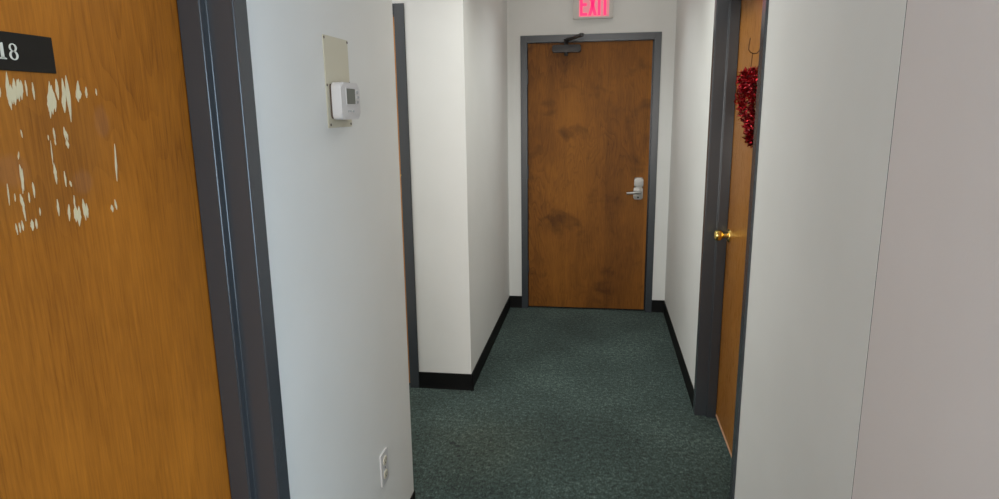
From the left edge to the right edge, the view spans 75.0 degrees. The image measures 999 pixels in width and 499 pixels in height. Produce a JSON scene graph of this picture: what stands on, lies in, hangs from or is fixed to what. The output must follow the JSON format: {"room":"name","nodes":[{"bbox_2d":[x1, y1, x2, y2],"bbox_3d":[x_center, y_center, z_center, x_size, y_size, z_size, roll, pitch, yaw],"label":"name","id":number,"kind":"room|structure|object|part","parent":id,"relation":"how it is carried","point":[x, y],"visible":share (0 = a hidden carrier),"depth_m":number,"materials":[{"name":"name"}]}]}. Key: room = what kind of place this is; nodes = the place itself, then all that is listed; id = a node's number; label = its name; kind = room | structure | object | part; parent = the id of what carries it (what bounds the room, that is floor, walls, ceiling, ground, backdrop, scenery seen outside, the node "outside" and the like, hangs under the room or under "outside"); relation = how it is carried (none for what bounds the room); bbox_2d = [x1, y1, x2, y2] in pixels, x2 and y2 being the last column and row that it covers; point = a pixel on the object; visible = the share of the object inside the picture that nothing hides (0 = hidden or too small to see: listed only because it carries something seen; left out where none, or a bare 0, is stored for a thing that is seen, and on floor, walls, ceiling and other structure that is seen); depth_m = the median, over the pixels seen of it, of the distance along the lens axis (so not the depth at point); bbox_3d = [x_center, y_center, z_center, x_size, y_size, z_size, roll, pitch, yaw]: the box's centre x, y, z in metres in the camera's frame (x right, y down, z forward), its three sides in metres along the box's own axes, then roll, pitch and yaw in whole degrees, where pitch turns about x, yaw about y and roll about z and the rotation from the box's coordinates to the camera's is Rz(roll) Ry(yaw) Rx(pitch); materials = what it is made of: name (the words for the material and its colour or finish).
{"room":"office building corridor","nodes":[
{"label":"office building corridor","id":0,"kind":"room"},
{"bbox_2d":[246,0,509,498],"bbox_3d":[-0.608,0.090,1.140,0.155,2.460,7.984,1,12,9],"label":"wall","id":1,"kind":"structure","parent":0,"point":[332,196],"depth_m":1.89,"materials":[{"name":"white paint"}]},
{"bbox_2d":[0,0,230,498],"bbox_3d":[-0.700,0.338,0.989,0.045,2.017,0.904,1,12,9],"label":"door","id":2,"kind":"structure","parent":1,"relation":"in","point":[109,383],"depth_m":1.08,"materials":[{"name":"orange wood"}]},
{"bbox_2d":[0,31,55,73],"bbox_3d":[-0.678,-0.274,0.900,0.004,0.052,0.152,1,12,9],"label":"number plate","id":3,"kind":"object","parent":2,"relation":"attached to","point":[18,52],"visible":1,"depth_m":0.93,"materials":[{"name":"black plastic"}]},
{"bbox_2d":[177,0,289,498],"bbox_3d":[-0.648,0.318,0.976,0.152,2.085,1.016,1,12,9],"label":"door frame","id":4,"kind":"structure","parent":1,"relation":"attached to","point":[215,40],"depth_m":1.36,"materials":[{"name":"grey metal"}]},
{"bbox_2d":[322,34,351,127],"bbox_3d":[-0.441,-0.455,1.780,0.004,0.238,0.168,1,12,9],"label":"wall plate","id":5,"kind":"object","parent":1,"relation":"attached to","point":[335,50],"visible":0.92,"depth_m":1.75,"materials":[{"name":"beige plastic"}]},
{"bbox_2d":[329,82,360,119],"bbox_3d":[-0.422,-0.408,1.790,0.036,0.098,0.137,1,12,9],"label":"thermostat","id":6,"kind":"object","parent":5,"relation":"attached to","point":[344,96],"visible":1,"depth_m":1.75,"materials":[{"name":"white plastic"}]},
{"bbox_2d":[379,447,388,487],"bbox_3d":[-0.394,0.746,2.231,0.009,0.117,0.070,1,12,9],"label":"outlet","id":7,"kind":"object","parent":1,"relation":"attached to","point":[383,458],"visible":1,"depth_m":2.22,"materials":[{"name":"white plastic"}]},
{"bbox_2d":[383,455,386,465],"bbox_3d":[-0.392,0.721,2.226,0.004,0.028,0.034,1,12,9],"label":"receptacle","id":8,"kind":"object","parent":7,"relation":"attached to","point":[384,456],"depth_m":2.22,"materials":[{"name":"white plastic"}]},
{"bbox_2d":[471,296,509,390],"bbox_3d":[-0.036,0.585,4.446,0.006,0.097,1.611,1,12,9],"label":"baseboard","id":9,"kind":"structure","parent":1,"relation":"attached to","point":[484,355],"depth_m":4.25,"materials":[{"name":"black plastic"}]},
{"bbox_2d":[392,0,475,373],"bbox_3d":[-0.958,-0.434,3.619,1.608,2.460,0.134,1,12,9],"label":"wall","id":10,"kind":"structure","parent":0,"point":[436,31],"depth_m":3.47,"materials":[{"name":"white paint"}]},
{"bbox_2d":[393,17,409,382],"bbox_3d":[-0.973,-0.219,3.614,0.905,2.013,0.108,1,12,9],"label":"door","id":11,"kind":"structure","parent":10,"relation":"in","point":[393,17],"depth_m":3.54,"materials":[{"name":"brown wood"}]},
{"bbox_2d":[392,3,418,387],"bbox_3d":[-0.966,-0.252,3.660,1.021,2.086,0.152,1,12,9],"label":"door frame","id":12,"kind":"structure","parent":10,"relation":"attached to","point":[397,8],"depth_m":3.49,"materials":[{"name":"grey metal"}]},
{"bbox_2d":[419,372,473,390],"bbox_3d":[-0.302,0.748,3.699,0.317,0.097,0.006,1,12,9],"label":"baseboard","id":13,"kind":"structure","parent":10,"relation":"attached to","point":[432,380],"depth_m":3.70,"materials":[{"name":"black plastic"}]},
{"bbox_2d":[409,306,731,498],"bbox_3d":[0.274,1.305,1.480,5.350,0.080,8.400,1,12,9],"label":"floor","id":14,"kind":"structure","parent":0,"point":[564,402],"depth_m":3.29,"materials":[{"name":"teal carpet"}]},
{"bbox_2d":[507,0,676,299],"bbox_3d":[0.673,-0.740,4.953,1.477,2.460,0.134,1,12,9],"label":"wall","id":15,"kind":"structure","parent":0,"point":[524,17],"depth_m":4.76,"materials":[{"name":"white paint"}]},
{"bbox_2d":[510,296,521,307],"bbox_3d":[0.130,0.419,5.214,0.099,0.097,0.006,1,12,9],"label":"baseboard","id":16,"kind":"structure","parent":15,"relation":"attached to","point":[515,301],"depth_m":5.21,"materials":[{"name":"black plastic"}]},
{"bbox_2d":[527,33,652,308],"bbox_3d":[0.650,-0.507,4.786,0.934,2.046,0.402,1,12,9],"label":"door","id":17,"kind":"structure","parent":15,"relation":"in","point":[589,103],"depth_m":4.93,"materials":[{"name":"brown wood"}]},
{"bbox_3d":[0.516,-1.484,4.566,0.030,0.013,0.335,-3,12,-12],"label":"arm","id":18,"kind":"part","parent":17,"relation":"part of","materials":[{"name":"grey metal"}]},
{"bbox_3d":[0.998,-0.420,4.845,0.104,0.030,0.028,1,12,9],"label":"lever","id":19,"kind":"part","parent":17,"relation":"part of","materials":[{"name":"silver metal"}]},
{"bbox_3d":[1.041,-0.425,4.894,0.068,0.094,0.022,1,12,9],"label":"lock plate","id":20,"kind":"part","parent":17,"relation":"part of","materials":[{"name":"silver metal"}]},
{"bbox_2d":[520,32,661,311],"bbox_3d":[0.678,-0.556,4.993,1.014,2.082,0.152,1,12,9],"label":"door frame","id":21,"kind":"structure","parent":15,"relation":"attached to","point":[656,37],"depth_m":4.85,"materials":[{"name":"grey metal"}]},
{"bbox_2d":[573,0,612,19],"bbox_3d":[0.668,-1.748,4.647,0.282,0.190,0.038,1,12,9],"label":"exit sign","id":22,"kind":"object","parent":15,"relation":"attached to","point":[582,9],"visible":1,"depth_m":4.64,"materials":[{"name":"grey plastic"}]},
{"bbox_2d":[579,0,608,16],"bbox_3d":[0.672,-1.743,4.629,0.215,0.167,0.001,1,12,9],"label":"diffuser","id":23,"kind":"object","parent":22,"relation":"attached to","point":[587,8],"depth_m":4.63,"materials":[{"name":"pink plastic"}]},
{"bbox_2d":[651,300,663,312],"bbox_3d":[1.228,0.440,5.048,0.095,0.097,0.006,1,12,9],"label":"baseboard","id":24,"kind":"structure","parent":15,"relation":"attached to","point":[657,305],"depth_m":5.05,"materials":[{"name":"black plastic"}]},
{"bbox_2d":[664,0,998,498],"bbox_3d":[1.022,-0.290,2.825,0.134,2.460,4.329,1,12,9],"label":"wall","id":25,"kind":"structure","parent":0,"point":[831,69],"depth_m":1.28,"materials":[{"name":"white paint"}]},
{"bbox_2d":[663,301,693,407],"bbox_3d":[1.145,0.618,4.221,0.006,0.097,1.705,1,12,9],"label":"baseboard","id":26,"kind":"structure","parent":25,"relation":"attached to","point":[685,374],"depth_m":3.98,"materials":[{"name":"black plastic"}]},
{"bbox_2d":[693,0,768,498],"bbox_3d":[0.999,-0.070,2.692,0.152,2.085,1.008,1,12,9],"label":"door frame","id":27,"kind":"structure","parent":25,"relation":"attached to","point":[726,28],"depth_m":3.05,"materials":[{"name":"grey metal"}]},
{"bbox_2d":[714,0,762,457],"bbox_3d":[1.015,-0.047,2.694,0.114,2.019,0.896,1,12,9],"label":"door","id":28,"kind":"structure","parent":25,"relation":"in","point":[751,10],"depth_m":2.92,"materials":[{"name":"brown wood"}]},
{"bbox_3d":[1.047,-0.067,3.084,0.060,0.055,0.055,1,12,9],"label":"knob","id":29,"kind":"part","parent":28,"relation":"part of","materials":[{"name":"gold metal"}]},
{"bbox_3d":[0.992,-0.896,2.509,0.048,0.275,0.004,1,12,9],"label":"hanger","id":30,"kind":"object","parent":28,"relation":"attached to","visible":0},
{"bbox_2d":[734,54,757,147],"bbox_3d":[0.978,-0.586,2.578,0.085,0.369,0.289,1,12,10],"label":"heart wreath","id":31,"kind":"object","parent":30,"relation":"hanging from","point":[747,82],"visible":0.93,"depth_m":2.56,"materials":[{"name":"red"}]},
{"bbox_2d":[851,3,906,498],"bbox_3d":[0.715,0.057,1.218,0.019,2.460,0.004,1,12,9],"label":"seam","id":32,"kind":"structure","parent":25,"relation":"attached to","point":[906,3],"depth_m":1.20,"materials":[{"name":"grey"}]}
]}

